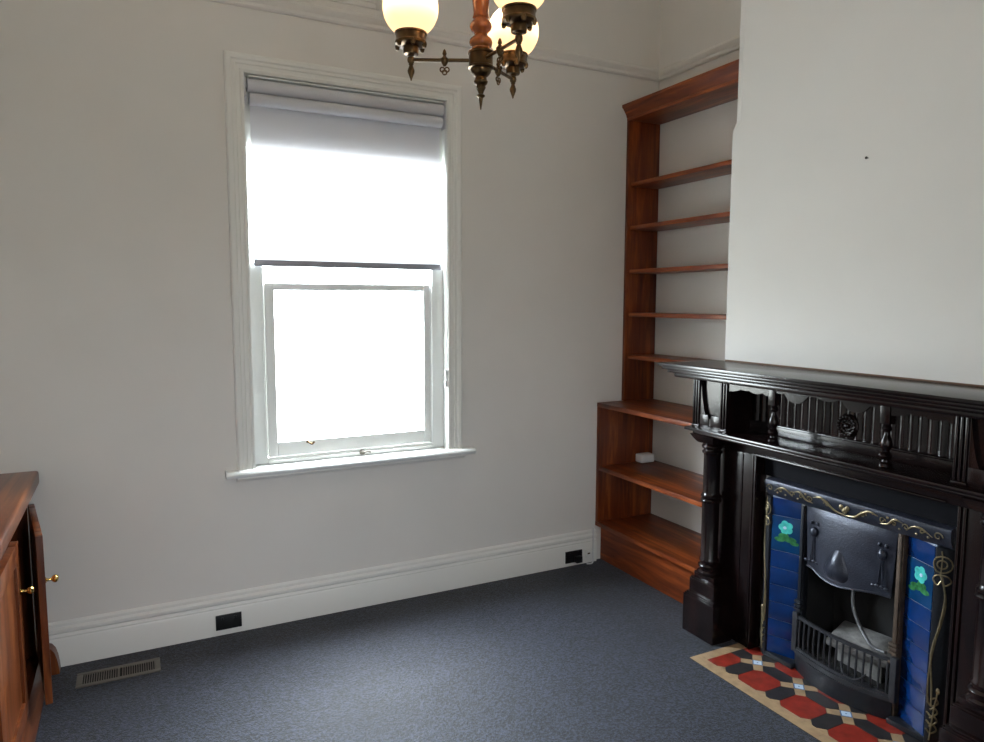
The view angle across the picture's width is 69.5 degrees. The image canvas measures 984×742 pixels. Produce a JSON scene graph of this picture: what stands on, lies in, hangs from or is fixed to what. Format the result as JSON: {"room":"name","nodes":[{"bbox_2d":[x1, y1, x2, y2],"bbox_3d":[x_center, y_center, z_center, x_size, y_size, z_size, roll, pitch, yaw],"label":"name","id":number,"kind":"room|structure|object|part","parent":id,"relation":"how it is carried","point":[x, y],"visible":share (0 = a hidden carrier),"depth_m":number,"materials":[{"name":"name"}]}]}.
{"room":"living room","nodes":[
{"label":"living room","id":0,"kind":"room"},
{"bbox_2d":[0,0,660,622],"bbox_3d":[-0.705,-0.567,3.422,4.000,3.450,0.220,-3,6,-27],"label":"wall","id":1,"kind":"structure","parent":0,"point":[117,367],"depth_m":3.08,"materials":[{"name":"paint"}]},
{"bbox_2d":[48,528,596,666],"bbox_3d":[-0.829,1.076,3.387,3.208,0.187,0.022,-3,6,-27],"label":"baseboard","id":2,"kind":"structure","parent":1,"relation":"attached to","point":[111,634],"depth_m":3.35,"materials":[{"name":"white paint"}]},
{"bbox_2d":[216,611,241,630],"bbox_3d":[-1.185,1.127,3.192,0.110,0.068,0.011,-3,6,-27],"label":"power outlet","id":3,"kind":"object","parent":2,"relation":"attached to","point":[231,620],"visible":1,"depth_m":3.19,"materials":[{"name":"black plastic"}]},
{"bbox_2d":[565,549,581,563],"bbox_3d":[0.466,1.055,4.028,0.110,0.068,0.011,-3,6,-27],"label":"power outlet","id":4,"kind":"object","parent":2,"relation":"attached to","point":[569,556],"visible":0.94,"depth_m":4.02,"materials":[{"name":"black plastic"}]},
{"bbox_2d":[574,555,582,562],"bbox_3d":[0.490,1.068,4.019,0.040,0.036,0.028,-3,6,-27],"label":"plug","id":5,"kind":"object","parent":4,"relation":"attached to","point":[577,559],"visible":1,"depth_m":4.01,"materials":[{"name":"black plastic"}]},
{"bbox_2d":[223,50,475,481],"bbox_3d":[-0.669,-0.457,3.385,1.211,1.858,0.218,-3,6,-27],"label":"window","id":6,"kind":"structure","parent":1,"relation":"in","point":[258,445],"depth_m":3.31,"materials":[{"name":"white paint"}]},
{"bbox_2d":[244,73,447,386],"bbox_3d":[-0.650,-0.598,3.328,0.945,1.400,0.057,-3,6,-27],"label":"roller blind","id":7,"kind":"object","parent":6,"relation":"attached to","point":[338,185],"visible":0.95,"depth_m":3.29,"materials":[{"name":"grey fabric"}]},
{"bbox_3d":[-0.230,-0.572,3.531,0.008,1.240,0.003,-3,6,-27],"label":"control chain","id":8,"kind":"part","parent":7,"relation":"part of","materials":[{"name":"white plastic"}]},
{"bbox_3d":[-0.681,-0.018,3.439,0.805,0.801,0.039,-3,6,-27],"label":"sash","id":9,"kind":"part","parent":6,"relation":"part of","materials":[{"name":"white paint"}]},
{"bbox_3d":[-0.671,0.426,3.472,1.211,0.032,0.218,-3,6,-27],"label":"sill","id":10,"kind":"part","parent":6,"relation":"part of","materials":[{"name":"white paint"}]},
{"bbox_2d":[328,0,380,9],"bbox_3d":[-0.632,-1.744,3.209,0.260,0.165,0.014,-3,6,-27],"label":"air vent","id":11,"kind":"object","parent":1,"relation":"in","point":[371,4],"visible":1,"depth_m":3.24,"materials":[{"name":"paint"}]},
{"bbox_2d":[206,0,658,81],"bbox_3d":[-0.647,-1.600,3.208,3.600,0.064,0.028,-3,6,-27],"label":"rail","id":12,"kind":"object","parent":1,"relation":"attached to","point":[286,7],"visible":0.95,"depth_m":3.38,"materials":[{"name":"paint"}]},
{"bbox_2d":[584,549,591,557],"bbox_3d":[0.552,1.048,4.069,0.044,0.042,0.015,-3,6,-27],"label":"socket","id":13,"kind":"object","parent":1,"relation":"attached to","point":[587,553],"visible":1,"depth_m":4.06,"materials":[{"name":"white paint"}]},
{"bbox_2d":[587,527,593,563],"bbox_3d":[0.568,1.003,4.057,0.062,0.204,0.023,-5,8,-44],"label":"cable","id":14,"kind":"object","parent":1,"relation":"attached to","point":[593,527],"visible":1,"depth_m":4.08,"materials":[{"name":"white plastic"}]},
{"bbox_2d":[35,559,819,741],"bbox_3d":[0.219,1.362,1.779,4.000,0.060,4.315,-3,6,-27],"label":"floor","id":15,"kind":"structure","parent":0,"point":[595,652],"depth_m":2.82,"materials":[{"name":"carpet"}]},
{"bbox_2d":[0,471,60,741],"bbox_3d":[-1.734,0.862,2.268,0.595,0.829,1.102,-3,6,-27],"label":"base cabinet","id":16,"kind":"object","parent":15,"relation":"on","point":[28,661],"visible":1,"depth_m":2.40,"materials":[{"name":"brown wood"}]},
{"bbox_3d":[-1.478,0.881,2.166,0.022,0.597,0.470,-3,6,-26],"label":"door","id":17,"kind":"part","parent":16,"relation":"part of","materials":[{"name":"brown wood"}]},
{"bbox_3d":[-1.542,0.728,2.351,0.040,0.027,0.027,-3,6,-27],"label":"knob","id":18,"kind":"part","parent":16,"relation":"part of","materials":[{"name":"gold metal"}]},
{"bbox_3d":[-1.572,1.214,2.396,0.040,0.104,1.080,-3,6,-27],"label":"moulding","id":19,"kind":"part","parent":16,"relation":"part of","materials":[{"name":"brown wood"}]},
{"bbox_3d":[-1.667,0.836,2.611,0.022,0.597,0.470,-4,7,-35],"label":"door","id":20,"kind":"part","parent":16,"relation":"part of","materials":[{"name":"brown wood"}]},
{"bbox_3d":[-1.521,0.719,2.449,0.040,0.027,0.027,-4,7,-35],"label":"knob","id":21,"kind":"part","parent":16,"relation":"part of","materials":[{"name":"gold metal"}]},
{"bbox_2d":[75,657,160,688],"bbox_3d":[-1.505,1.217,2.862,0.300,0.006,0.116,-3,6,-27],"label":"floor vent","id":22,"kind":"object","parent":15,"relation":"in","point":[105,675],"visible":1,"depth_m":2.86,"materials":[{"name":"beige metal"}]},
{"bbox_2d":[595,399,702,603],"bbox_3d":[0.982,0.672,3.760,0.390,0.925,0.928,-3,6,-27],"label":"bookcase","id":23,"kind":"object","parent":15,"relation":"on","point":[663,554],"visible":0.59,"depth_m":3.95,"materials":[{"name":"brown wood"}]},
{"bbox_3d":[0.778,0.529,4.151,0.388,0.668,0.024,-3,6,-27],"label":"panel","id":24,"kind":"part","parent":23,"relation":"part of","materials":[{"name":"brown wood"}]},
{"bbox_2d":[636,452,653,462],"bbox_3d":[0.902,0.508,4.157,0.107,0.050,0.066,-3,6,-27],"label":"power adapter","id":25,"kind":"object","parent":23,"relation":"on","point":[646,457],"visible":1,"depth_m":4.13,"materials":[{"name":"white plastic"}]},
{"bbox_3d":[0.853,1.036,3.731,0.020,0.206,0.928,-3,6,-27],"label":"kick panel","id":26,"kind":"part","parent":23,"relation":"part of","materials":[{"name":"brown wood"}]},
{"bbox_3d":[0.981,0.914,3.784,0.390,0.025,0.928,-3,6,-27],"label":"shelf","id":27,"kind":"part","parent":23,"relation":"part of","materials":[{"name":"brown wood"}]},
{"bbox_3d":[0.988,0.588,3.741,0.389,0.025,0.904,-3,6,-27],"label":"shelf","id":28,"kind":"part","parent":23,"relation":"part of","materials":[{"name":"brown wood"}]},
{"bbox_2d":[621,59,738,400],"bbox_3d":[1.046,-0.616,3.662,0.254,1.657,0.931,-3,6,-27],"label":"bookcase","id":29,"kind":"object","parent":23,"relation":"on","point":[645,115],"visible":0.51,"depth_m":3.98,"materials":[{"name":"brown wood"}]},
{"bbox_3d":[0.855,-0.616,4.077,0.218,1.574,0.022,-3,6,-27],"label":"panel","id":30,"kind":"part","parent":29,"relation":"part of","materials":[{"name":"brown wood"}]},
{"bbox_3d":[1.069,-0.047,3.730,0.198,0.022,0.888,-3,6,-27],"label":"shelf","id":31,"kind":"part","parent":29,"relation":"part of","materials":[{"name":"brown wood"}]},
{"bbox_3d":[1.070,-0.288,3.707,0.198,0.022,0.888,-3,6,-27],"label":"shelf","id":32,"kind":"part","parent":29,"relation":"part of","materials":[{"name":"brown wood"}]},
{"bbox_3d":[1.071,-0.530,3.683,0.198,0.022,0.888,-3,6,-27],"label":"shelf","id":33,"kind":"part","parent":29,"relation":"part of","materials":[{"name":"brown wood"}]},
{"bbox_3d":[1.071,-0.773,3.658,0.198,0.022,0.888,-3,6,-27],"label":"shelf","id":34,"kind":"part","parent":29,"relation":"part of","materials":[{"name":"brown wood"}]},
{"bbox_3d":[0.972,-1.404,3.546,0.086,0.068,0.931,-3,6,-27],"label":"crown","id":35,"kind":"part","parent":29,"relation":"part of","materials":[{"name":"brown wood"}]},
{"bbox_3d":[1.072,-1.012,3.635,0.198,0.022,0.888,-3,6,-27],"label":"shelf","id":36,"kind":"part","parent":29,"relation":"part of","materials":[{"name":"brown wood"}]},
{"bbox_2d":[690,643,919,741],"bbox_3d":[1.192,1.244,2.654,0.330,0.005,0.927,-3,6,-27],"label":"hearth","id":37,"kind":"object","parent":15,"relation":"on","point":[781,689],"visible":0.97,"depth_m":2.67,"materials":[{"name":"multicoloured tile"}]},
{"bbox_2d":[657,360,983,741],"bbox_3d":[1.191,0.628,2.611,0.332,1.240,1.415,-3,6,-27],"label":"mantelpiece","id":38,"kind":"object","parent":15,"relation":"on","point":[923,438],"visible":1,"depth_m":2.62,"materials":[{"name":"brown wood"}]},
{"bbox_3d":[0.946,0.222,3.082,0.004,0.055,0.117,-3,6,-27],"label":"apron panel","id":39,"kind":"part","parent":38,"relation":"part of","materials":[{"name":"wood"}]},
{"bbox_2d":[657,360,983,419],"bbox_3d":[1.192,0.049,2.554,0.332,0.061,1.415,-3,6,-27],"label":"shelf","id":40,"kind":"object","parent":38,"relation":"attached to","point":[932,396],"depth_m":2.39,"materials":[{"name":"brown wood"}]},
{"bbox_3d":[1.324,0.185,2.635,0.034,0.226,0.920,-3,6,-27],"label":"overmantel rail","id":41,"kind":"part","parent":38,"relation":"part of","materials":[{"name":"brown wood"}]},
{"bbox_3d":[1.329,0.173,2.636,0.007,0.158,0.920,-3,6,-27],"label":"reeded panel","id":42,"kind":"part","parent":38,"relation":"part of","materials":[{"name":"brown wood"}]},
{"bbox_3d":[1.458,0.322,2.080,0.004,0.055,0.117,-3,6,-27],"label":"apron panel","id":43,"kind":"part","parent":38,"relation":"part of","materials":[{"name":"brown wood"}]},
{"bbox_2d":[651,0,740,532],"bbox_3d":[1.966,-0.456,2.366,0.200,3.450,4.095,-3,6,-27],"label":"wall","id":44,"kind":"structure","parent":0,"point":[688,28],"depth_m":3.87,"materials":[{"name":"paint"}]},
{"bbox_2d":[658,35,739,81],"bbox_3d":[1.150,-1.636,3.613,0.028,0.064,0.933,-3,6,-27],"label":"rail","id":45,"kind":"object","parent":44,"relation":"attached to","point":[733,44],"visible":0.66,"depth_m":3.71,"materials":[{"name":"paint"}]},
{"bbox_2d":[725,0,983,646],"bbox_3d":[1.502,-0.486,2.659,0.360,3.450,1.284,-3,6,-27],"label":"wall","id":46,"kind":"structure","parent":0,"point":[839,259],"depth_m":2.57,"materials":[{"name":"paint"}]},
{"bbox_2d":[760,459,957,741],"bbox_3d":[1.447,0.807,2.729,0.362,0.848,0.813,-3,6,-27],"label":"fireplace insert","id":47,"kind":"object","parent":46,"relation":"in","point":[827,537],"visible":1,"depth_m":2.62,"materials":[{"name":"black metal"}]},
{"bbox_3d":[1.153,0.854,2.997,0.012,0.655,0.058,0,6,-1],"label":"gilded stem","id":48,"kind":"part","parent":47,"relation":"part of","materials":[{"name":"gold metal"}]},
{"bbox_3d":[1.215,1.200,2.961,0.060,0.020,0.133,-3,6,-27],"label":"tile sill","id":49,"kind":"part","parent":47,"relation":"part of","materials":[{"name":"black tile"}]},
{"bbox_3d":[1.216,0.855,2.934,0.128,0.671,0.016,5,8,42],"label":"tile panel","id":50,"kind":"part","parent":47,"relation":"part of","materials":[{"name":"blue tile"}]},
{"bbox_3d":[1.238,1.060,2.888,0.021,0.166,0.024,-3,6,-27],"label":"grate post","id":51,"kind":"part","parent":47,"relation":"part of","materials":[{"name":"grey metal"}]},
{"bbox_3d":[1.253,0.874,2.869,0.046,0.688,0.030,-3,6,-27],"label":"post","id":52,"kind":"part","parent":47,"relation":"part of","materials":[{"name":"black metal"}]},
{"bbox_2d":[794,646,889,702],"bbox_3d":[1.319,1.151,2.703,0.064,0.026,0.410,-3,6,-27],"label":"grate","id":53,"kind":"object","parent":47,"relation":"attached to","point":[825,671],"depth_m":2.66,"materials":[{"name":"grey metal"}]},
{"bbox_3d":[1.322,1.013,2.691,0.042,0.011,0.410,-3,6,-27],"label":"grate rail","id":54,"kind":"part","parent":47,"relation":"part of","materials":[{"name":"grey metal"}]},
{"bbox_2d":[804,506,898,598],"bbox_3d":[1.319,0.685,2.657,0.056,0.265,0.376,-3,6,-27],"label":"hood","id":55,"kind":"object","parent":47,"relation":"attached to","point":[847,552],"depth_m":2.63,"materials":[{"name":"black metal"}]},
{"bbox_3d":[1.330,1.117,2.625,0.028,0.039,0.105,-3,7,-31],"label":"grate handle","id":56,"kind":"part","parent":47,"relation":"part of","materials":[{"name":"grey metal"}]},
{"bbox_2d":[826,621,891,683],"bbox_3d":[1.438,1.085,2.735,0.146,0.131,0.240,-4,7,-35],"label":"block","id":57,"kind":"object","parent":47,"relation":"in","point":[848,631],"visible":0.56,"depth_m":2.72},
{"bbox_2d":[851,590,886,654],"bbox_3d":[1.412,0.917,2.659,0.022,0.224,0.230,0,6,-2],"label":"gas pipe","id":58,"kind":"object","parent":47,"relation":"attached to","point":[866,638],"visible":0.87,"depth_m":2.71,"materials":[{"name":"grey metal"}]},
{"bbox_3d":[1.427,1.097,2.517,0.021,0.166,0.024,-3,6,-27],"label":"grate post","id":59,"kind":"part","parent":47,"relation":"part of","materials":[{"name":"grey metal"}]},
{"bbox_3d":[1.437,0.910,2.511,0.046,0.688,0.030,-3,6,-27],"label":"post","id":60,"kind":"part","parent":47,"relation":"part of","materials":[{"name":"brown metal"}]},
{"bbox_3d":[1.461,1.248,2.479,0.060,0.020,0.133,-3,6,-27],"label":"tile sill","id":61,"kind":"part","parent":47,"relation":"part of","materials":[{"name":"black tile"}]},
{"bbox_3d":[1.468,0.904,2.442,0.016,0.671,0.128,-1,6,-7],"label":"tile panel","id":62,"kind":"part","parent":47,"relation":"part of","materials":[{"name":"blue tile"}]},
{"bbox_3d":[1.481,0.918,2.355,0.058,0.655,0.012,4,7,37],"label":"gilded stem","id":63,"kind":"part","parent":47,"relation":"part of","materials":[{"name":"gold metal"}]},
{"bbox_3d":[0.227,-2.151,1.431,4.000,0.100,4.315,-3,6,-27],"label":"ceiling","id":64,"kind":"structure","parent":0,"visible":0},
{"bbox_2d":[383,0,543,109],"bbox_3d":[-0.015,-1.418,1.772,0.463,1.426,0.431,-3,6,-27],"label":"chandelier","id":65,"kind":"object","parent":64,"relation":"hanging from","point":[512,31],"visible":1,"depth_m":1.84,"materials":[{"name":"gold wood"}]},
{"bbox_3d":[-0.213,-0.950,1.855,0.145,0.128,0.145,-3,6,-27],"label":"lamp shade","id":66,"kind":"part","parent":65,"relation":"part of","materials":[{"name":"white glass"}]},
{"bbox_3d":[-0.141,-0.818,1.866,0.164,0.022,0.020,0,6,1],"label":"arm","id":67,"kind":"part","parent":65,"relation":"part of","materials":[{"name":"gold metal"}]},
{"bbox_3d":[-0.029,-1.065,1.846,0.062,0.446,0.062,-3,6,-27],"label":"stem","id":68,"kind":"part","parent":65,"relation":"part of","materials":[{"name":"red wood"}]},
{"bbox_3d":[0.026,-0.809,1.774,0.020,0.022,0.164,-4,7,-33],"label":"arm","id":69,"kind":"part","parent":65,"relation":"part of","materials":[{"name":"gold metal"}]},
{"bbox_3d":[0.025,-0.828,1.968,0.020,0.022,0.164,3,6,29],"label":"arm","id":70,"kind":"part","parent":65,"relation":"part of","materials":[{"name":"gold metal"}]},
{"bbox_3d":[0.060,-0.965,2.018,0.145,0.128,0.145,-3,6,-27],"label":"lamp shade","id":71,"kind":"part","parent":65,"relation":"part of","materials":[{"name":"white glass"}]},
{"bbox_3d":[0.065,-0.934,1.700,0.145,0.128,0.145,-3,6,-27],"label":"lamp shade","id":72,"kind":"part","parent":65,"relation":"part of","materials":[{"name":"white glass"}]}
]}

